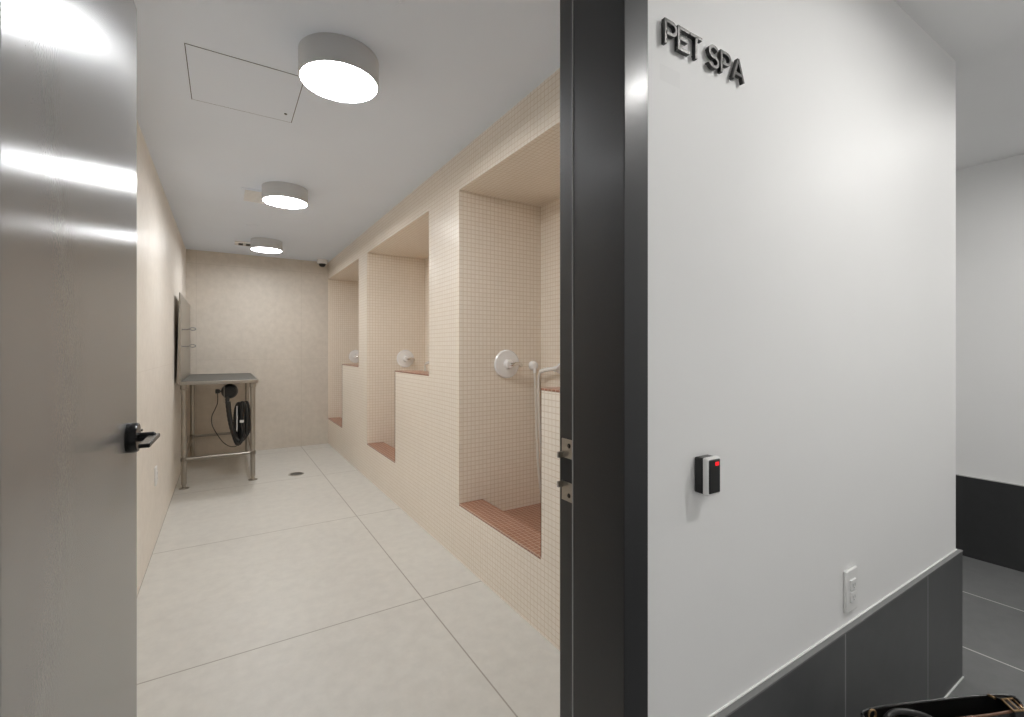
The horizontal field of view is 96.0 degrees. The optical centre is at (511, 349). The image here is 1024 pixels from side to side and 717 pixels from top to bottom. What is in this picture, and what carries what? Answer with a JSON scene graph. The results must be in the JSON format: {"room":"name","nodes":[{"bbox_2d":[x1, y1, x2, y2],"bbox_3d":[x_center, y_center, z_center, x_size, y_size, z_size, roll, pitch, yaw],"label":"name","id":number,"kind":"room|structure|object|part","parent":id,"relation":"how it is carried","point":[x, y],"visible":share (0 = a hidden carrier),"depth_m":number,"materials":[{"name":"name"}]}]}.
{"room":"building corridor","nodes":[
{"label":"building corridor","id":0,"kind":"room"},
{"bbox_2d":[137,121,185,594],"bbox_3d":[-2.544,0.043,3.167,0.150,2.615,6.373,0,0,-32],"label":"wall","id":1,"kind":"structure","parent":0,"point":[161,250],"depth_m":3.21,"materials":[{"name":"beige paint"}]},
{"bbox_2d":[0,0,159,716],"bbox_3d":[-0.924,0.165,0.956,0.199,2.354,0.910,0,0,-25],"label":"door","id":2,"kind":"structure","parent":1,"relation":"in","point":[71,437],"depth_m":0.84,"materials":[{"name":"grey metal"}]},
{"bbox_3d":[-0.973,0.240,1.218,0.050,0.025,0.172,0,0,-30],"label":"lever","id":3,"kind":"part","parent":2,"relation":"part of","materials":[{"name":"black metal"}]},
{"bbox_2d":[154,465,157,485],"bbox_3d":[-2.468,0.872,3.198,0.014,0.128,0.077,0,0,-32],"label":"electrical outlet","id":4,"kind":"object","parent":1,"relation":"attached to","point":[155,468],"visible":1,"depth_m":3.17,"materials":[{"name":"white plastic"}]},
{"bbox_2d":[186,249,327,456],"bbox_3d":[-3.416,0.043,6.291,1.682,2.615,0.150,0,0,-32],"label":"wall","id":5,"kind":"structure","parent":0,"point":[266,318],"depth_m":6.22,"materials":[{"name":"beige tile"}]},
{"bbox_2d":[134,0,559,261],"bbox_3d":[-1.496,-1.325,3.821,2.622,0.120,6.373,0,0,-32],"label":"ceiling","id":6,"kind":"structure","parent":0,"point":[449,70],"depth_m":2.44,"materials":[{"name":"paint"}]},
{"bbox_2d":[234,241,250,246],"bbox_3d":[-3.168,-1.255,5.449,0.190,0.020,0.170,0,0,-32],"label":"ceiling vent","id":7,"kind":"object","parent":6,"relation":"in","point":[241,243],"visible":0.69,"depth_m":5.40,"materials":[{"name":"white metal"}]},
{"bbox_2d":[184,43,302,122],"bbox_3d":[-1.288,-1.263,2.232,0.458,0.003,0.500,0,0,-32],"label":"access panel","id":8,"kind":"object","parent":6,"relation":"attached to","point":[215,78],"visible":0.92,"depth_m":2.20,"materials":[{"name":"grey"}]},
{"bbox_2d":[240,187,265,203],"bbox_3d":[-2.112,-1.259,3.786,0.200,0.012,0.360,0,0,-32],"label":"ceiling vent","id":9,"kind":"object","parent":6,"relation":"in","point":[248,195],"visible":0.71,"depth_m":3.76,"materials":[{"name":"metal"}]},
{"bbox_2d":[251,238,281,252],"bbox_3d":[-2.844,-1.210,5.345,0.326,0.110,0.326,0,0,-32],"label":"ceiling light","id":10,"kind":"object","parent":6,"relation":"attached to","point":[265,245],"visible":1,"depth_m":5.24,"materials":[{"name":"grey paint"}]},
{"bbox_2d":[251,247,281,252],"bbox_3d":[-2.844,-1.162,5.345,0.312,0.008,0.312,0,0,-32],"label":"diffuser","id":11,"kind":"object","parent":10,"relation":"attached to","point":[259,249],"depth_m":5.31,"materials":[{"name":"white plastic"}]},
{"bbox_2d":[262,181,307,208],"bbox_3d":[-1.779,-1.210,3.617,0.326,0.110,0.326,0,0,-32],"label":"ceiling light","id":12,"kind":"object","parent":6,"relation":"attached to","point":[287,195],"visible":1,"depth_m":3.52,"materials":[{"name":"grey paint"}]},
{"bbox_2d":[263,196,306,207],"bbox_3d":[-1.779,-1.162,3.617,0.312,0.008,0.312,0,0,-32],"label":"diffuser","id":13,"kind":"object","parent":12,"relation":"attached to","point":[277,201],"depth_m":3.59,"materials":[{"name":"white plastic"}]},
{"bbox_2d":[317,259,327,266],"bbox_3d":[-2.664,-1.215,6.472,0.140,0.100,0.140,0,0,-32],"label":"security camera","id":14,"kind":"object","parent":6,"relation":"attached to","point":[322,262],"visible":1,"depth_m":6.43,"materials":[{"name":"white plastic"}]},
{"bbox_2d":[298,32,378,102],"bbox_3d":[-0.747,-1.210,1.998,0.326,0.110,0.326,0,0,-32],"label":"ceiling light","id":15,"kind":"object","parent":6,"relation":"attached to","point":[333,66],"visible":1,"depth_m":1.91,"materials":[{"name":"grey paint"}]},
{"bbox_2d":[300,61,376,101],"bbox_3d":[-0.747,-1.162,1.998,0.312,0.008,0.312,0,0,-32],"label":"diffuser","id":16,"kind":"object","parent":15,"relation":"attached to","point":[339,81],"depth_m":1.98,"materials":[{"name":"white plastic"}]},
{"bbox_2d":[328,68,559,559],"bbox_3d":[-0.719,0.043,4.307,0.790,2.615,6.373,0,0,-32],"label":"wall","id":17,"kind":"structure","parent":0,"point":[463,271],"depth_m":3.16,"materials":[{"name":"beige tile"}]},
{"bbox_2d":[349,350,358,362],"bbox_3d":[-2.314,0.095,6.847,0.194,0.194,0.072,0,0,-32],"label":"shower valve","id":18,"kind":"object","parent":17,"relation":"attached to","point":[354,355],"visible":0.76,"depth_m":6.84,"materials":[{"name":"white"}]},
{"bbox_2d":[397,350,414,366],"bbox_3d":[-1.154,0.095,5.037,0.194,0.194,0.072,0,0,-32],"label":"shower valve","id":19,"kind":"object","parent":17,"relation":"attached to","point":[405,358],"visible":1,"depth_m":5.04,"materials":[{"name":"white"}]},
{"bbox_2d":[494,350,522,377],"bbox_3d":[-0.018,0.095,3.110,0.194,0.194,0.072,0,0,-32],"label":"shower valve","id":20,"kind":"object","parent":17,"relation":"attached to","point":[506,363],"visible":1,"depth_m":3.11,"materials":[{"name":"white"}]},
{"bbox_3d":[0.027,0.099,3.116,0.103,0.036,0.035,0,0,-32],"label":"lever","id":21,"kind":"part","parent":20,"relation":"part of","materials":[{"name":"silver metal"}]},
{"bbox_2d":[529,361,537,372],"bbox_3d":[0.156,0.118,3.238,0.068,0.084,0.039,0,0,-32],"label":"outlet","id":22,"kind":"object","parent":17,"relation":"attached to","point":[533,365],"visible":1,"depth_m":3.22,"materials":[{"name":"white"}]},
{"bbox_2d":[539,363,559,373],"bbox_3d":[0.290,0.118,3.061,0.099,0.086,0.304,0,0,-24],"label":"shower","id":23,"kind":"object","parent":17,"relation":"attached to","point":[555,368],"visible":0.67,"depth_m":3.08,"materials":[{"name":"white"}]},
{"bbox_2d":[533,372,540,493],"bbox_3d":[0.193,0.588,3.199,0.046,0.894,0.109,0,0,-32],"label":"shower hose","id":24,"kind":"object","parent":23,"relation":"hanging from","point":[536,381],"visible":0.73,"depth_m":3.22,"materials":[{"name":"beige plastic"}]},
{"bbox_3d":[0.261,0.126,3.083,0.035,0.068,0.241,0,0,-32],"label":"handle","id":25,"kind":"part","parent":23,"relation":"part of","materials":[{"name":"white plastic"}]},
{"bbox_2d":[137,443,1023,716],"bbox_3d":[-0.768,1.410,3.069,6.550,0.120,8.420,0,0,-32],"label":"floor","id":26,"kind":"structure","parent":0,"point":[313,593],"depth_m":2.34,"materials":[{"name":"beige tile"}]},
{"bbox_2d":[177,292,258,489],"bbox_3d":[-3.326,0.397,5.250,0.689,1.907,1.550,0,0,-32],"label":"table","id":27,"kind":"object","parent":26,"relation":"on","point":[184,378],"visible":0.92,"depth_m":4.78,"materials":[{"name":"silver metal"}]},
{"bbox_3d":[-3.606,-0.121,5.075,0.030,0.872,1.540,0,0,-32],"label":"splash panel","id":28,"kind":"part","parent":27,"relation":"part of","materials":[{"name":"silver metal"}]},
{"bbox_3d":[-3.198,0.830,4.493,0.046,0.981,0.046,0,0,-32],"label":"leg","id":29,"kind":"part","parent":27,"relation":"part of","materials":[{"name":"silver metal"}]},
{"bbox_3d":[-3.572,1.065,5.091,0.054,0.044,1.464,0,0,-32],"label":"rail","id":30,"kind":"part","parent":27,"relation":"part of","materials":[{"name":"silver metal"}]},
{"bbox_3d":[-3.945,0.830,5.689,0.046,0.981,0.046,0,0,-32],"label":"leg","id":31,"kind":"part","parent":27,"relation":"part of","materials":[{"name":"silver metal"}]},
{"bbox_3d":[-3.696,1.065,5.844,0.641,0.044,0.054,0,0,-32],"label":"rail","id":32,"kind":"part","parent":27,"relation":"part of","materials":[{"name":"silver metal"}]},
{"bbox_3d":[-2.949,1.065,4.648,0.641,0.044,0.054,0,0,-32],"label":"rail","id":33,"kind":"part","parent":27,"relation":"part of","materials":[{"name":"silver metal"}]},
{"bbox_2d":[211,383,249,446],"bbox_3d":[-2.920,0.672,4.811,0.306,0.665,0.222,0,0,-7],"label":"dryer","id":34,"kind":"object","parent":27,"relation":"hanging from","point":[239,426],"visible":0.98,"depth_m":4.77,"materials":[{"name":"black plastic"}]},
{"bbox_3d":[-2.950,0.724,4.748,0.249,0.561,0.033,0,0,-26],"label":"cord","id":35,"kind":"part","parent":34,"relation":"part of","materials":[{"name":"black plastic"}]},
{"bbox_2d":[224,387,234,395],"bbox_3d":[-2.900,0.429,4.737,0.096,0.096,0.020,0,0,-32],"label":"grille","id":36,"kind":"object","parent":34,"relation":"attached to","point":[228,391],"depth_m":4.73,"materials":[{"name":"black plastic"}]},
{"bbox_3d":[-3.447,0.830,6.000,0.046,0.981,0.046,0,0,-32],"label":"leg","id":37,"kind":"part","parent":27,"relation":"part of","materials":[{"name":"silver metal"}]},
{"bbox_3d":[-2.700,0.830,4.804,0.046,0.981,0.046,0,0,-32],"label":"leg","id":38,"kind":"part","parent":27,"relation":"part of","materials":[{"name":"silver metal"}]},
{"bbox_2d":[288,472,303,475],"bbox_3d":[-2.349,1.348,5.017,0.156,0.003,0.156,0,0,-32],"label":"floor drain","id":39,"kind":"object","parent":26,"relation":"on","point":[293,473],"visible":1,"depth_m":5.03,"materials":[{"name":"silver metal"}]},
{"bbox_2d":[328,364,358,470],"bbox_3d":[-1.918,0.765,6.082,0.643,1.170,1.790,0,0,-32],"label":"tub","id":40,"kind":"object","parent":26,"relation":"on","point":[343,433],"visible":0.49,"depth_m":5.58,"materials":[{"name":"beige tile"}]},
{"bbox_2d":[367,370,428,532],"bbox_3d":[-0.797,0.765,4.287,0.643,1.170,1.726,0,0,-32],"label":"tub","id":41,"kind":"object","parent":26,"relation":"on","point":[401,472],"visible":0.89,"depth_m":3.78,"materials":[{"name":"beige tile"}]},
{"bbox_2d":[459,387,559,650],"bbox_3d":[0.387,0.765,2.393,0.643,1.170,1.719,0,0,-32],"label":"tub","id":42,"kind":"object","parent":26,"relation":"on","point":[515,552],"visible":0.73,"depth_m":2.30,"materials":[{"name":"beige tile"}]},
{"bbox_2d":[860,694,1023,716],"bbox_3d":[1.159,1.144,1.231,0.464,0.412,0.164,0,0,-4],"label":"handbag","id":43,"kind":"object","parent":26,"relation":"on","point":[979,705],"visible":1,"depth_m":1.27,"materials":[{"name":"black leather"}]},
{"bbox_3d":[1.056,1.000,1.189,0.197,0.124,0.045,0,0,12],"label":"carry handle","id":44,"kind":"part","parent":43,"relation":"part of","materials":[{"name":"black leather"}]},
{"bbox_2d":[648,0,955,716],"bbox_3d":[-1.276,-0.018,2.295,4.868,2.735,3.955,0,0,-32],"label":"wall","id":45,"kind":"structure","parent":0,"point":[802,212],"depth_m":1.22,"materials":[{"name":"paint"}]},
{"bbox_2d":[557,0,647,716],"bbox_3d":[-0.215,0.140,0.737,1.006,2.420,0.218,0,0,-32],"label":"door frame","id":46,"kind":"structure","parent":45,"relation":"attached to","point":[603,453],"depth_m":0.93,"materials":[{"name":"black paint"}]},
{"bbox_3d":[0.123,0.272,1.034,0.016,0.140,0.054,0,0,-32],"label":"strike plate","id":47,"kind":"part","parent":46,"relation":"part of","materials":[{"name":"silver metal"}]},
{"bbox_2d":[661,17,677,45],"bbox_3d":[0.326,-0.654,0.957,0.039,0.051,0.012,0,0,-32],"label":"sign letter","id":48,"kind":"object","parent":45,"relation":"attached to","point":[665,22],"visible":1,"depth_m":0.95,"materials":[{"name":"grey metal"}]},
{"bbox_2d":[675,25,689,56],"bbox_3d":[0.360,-0.654,0.978,0.037,0.051,0.012,0,0,-32],"label":"sign letter","id":49,"kind":"object","parent":45,"relation":"attached to","point":[679,40],"visible":1,"depth_m":0.97,"materials":[{"name":"grey metal"}]},
{"bbox_2d":[687,32,701,60],"bbox_3d":[0.395,-0.654,1.000,0.040,0.051,0.012,0,0,-32],"label":"sign letter","id":50,"kind":"object","parent":45,"relation":"attached to","point":[695,39],"visible":1,"depth_m":1.00,"materials":[{"name":"grey metal"}]},
{"bbox_2d":[695,455,719,495],"bbox_3d":[0.427,0.272,1.005,0.046,0.082,0.038,0,0,-32],"label":"card reader","id":51,"kind":"object","parent":45,"relation":"attached to","point":[707,467],"visible":1,"depth_m":0.99,"materials":[{"name":"black plastic"}]},
{"bbox_2d":[705,44,718,70],"bbox_3d":[0.448,-0.654,1.033,0.038,0.051,0.012,0,0,-32],"label":"sign letter","id":52,"kind":"object","parent":45,"relation":"attached to","point":[713,48],"visible":1,"depth_m":1.03,"materials":[{"name":"grey metal"}]},
{"bbox_2d":[717,49,730,73],"bbox_3d":[0.486,-0.654,1.057,0.040,0.051,0.012,0,0,-32],"label":"sign letter","id":53,"kind":"object","parent":45,"relation":"attached to","point":[721,54],"visible":1,"depth_m":1.05,"materials":[{"name":"grey metal"}]},
{"bbox_2d":[729,58,744,84],"bbox_3d":[0.526,-0.654,1.082,0.048,0.054,0.012,0,0,-32],"label":"sign letter","id":54,"kind":"object","parent":45,"relation":"attached to","point":[736,72],"visible":1,"depth_m":1.08,"materials":[{"name":"grey metal"}]},
{"bbox_2d":[708,549,962,716],"bbox_3d":[0.013,0.829,3.090,1.874,0.005,3.973,0,0,-32],"label":"trim","id":55,"kind":"structure","parent":45,"relation":"attached to","point":[752,694],"depth_m":1.29,"materials":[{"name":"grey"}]},
{"bbox_2d":[728,552,962,716],"bbox_3d":[0.012,1.091,3.090,1.872,0.519,3.972,0,0,-32],"label":"wainscoting","id":56,"kind":"structure","parent":45,"relation":"attached to","point":[910,649],"depth_m":1.52,"materials":[{"name":"tile"}]},
{"bbox_2d":[844,565,857,613],"bbox_3d":[1.026,0.725,1.394,0.077,0.128,0.014,0,0,-32],"label":"electrical outlet","id":57,"kind":"object","parent":45,"relation":"attached to","point":[851,574],"visible":1,"depth_m":1.38,"materials":[{"name":"white plastic"}]},
{"bbox_2d":[850,590,855,602],"bbox_3d":[1.028,0.743,1.391,0.034,0.032,0.008,0,0,-32],"label":"socket","id":58,"kind":"object","parent":57,"relation":"attached to","point":[852,592],"depth_m":1.39,"materials":[{"name":"grey plastic"}]},
{"bbox_2d":[850,578,855,590],"bbox_3d":[1.028,0.707,1.391,0.034,0.032,0.008,0,0,-32],"label":"socket","id":59,"kind":"object","parent":57,"relation":"attached to","point":[852,580],"depth_m":1.39,"materials":[{"name":"grey plastic"}]},
{"bbox_2d":[944,676,963,697],"bbox_3d":[0.015,1.348,3.089,1.876,0.004,3.976,0,0,-32],"label":"trim","id":60,"kind":"structure","parent":45,"relation":"attached to","point":[960,680],"depth_m":1.84,"materials":[{"name":"white"}]},
{"bbox_2d":[894,0,1023,169],"bbox_3d":[-0.074,-1.255,1.958,6.550,0.120,5.800,0,0,-32],"label":"ceiling","id":61,"kind":"structure","parent":0,"point":[985,38],"depth_m":1.94,"materials":[{"name":"paint"}]},
{"bbox_2d":[956,154,1023,484],"bbox_3d":[2.653,0.077,3.662,0.120,2.545,5.800,0,0,-32],"label":"wall","id":62,"kind":"structure","parent":0,"point":[990,195],"depth_m":2.93,"materials":[{"name":"paint"}]},
{"bbox_2d":[956,475,1023,571],"bbox_3d":[2.596,1.089,3.626,0.014,0.521,5.800,0,0,-32],"label":"wainscoting","id":63,"kind":"structure","parent":62,"relation":"attached to","point":[989,514],"depth_m":2.92,"materials":[{"name":"black tile"}]},
{"bbox_2d":[956,474,1023,486],"bbox_3d":[2.596,0.827,3.626,0.015,0.005,5.800,0,0,-32],"label":"trim","id":64,"kind":"structure","parent":62,"relation":"attached to","point":[956,474],"depth_m":2.92,"materials":[{"name":"grey"}]}
]}

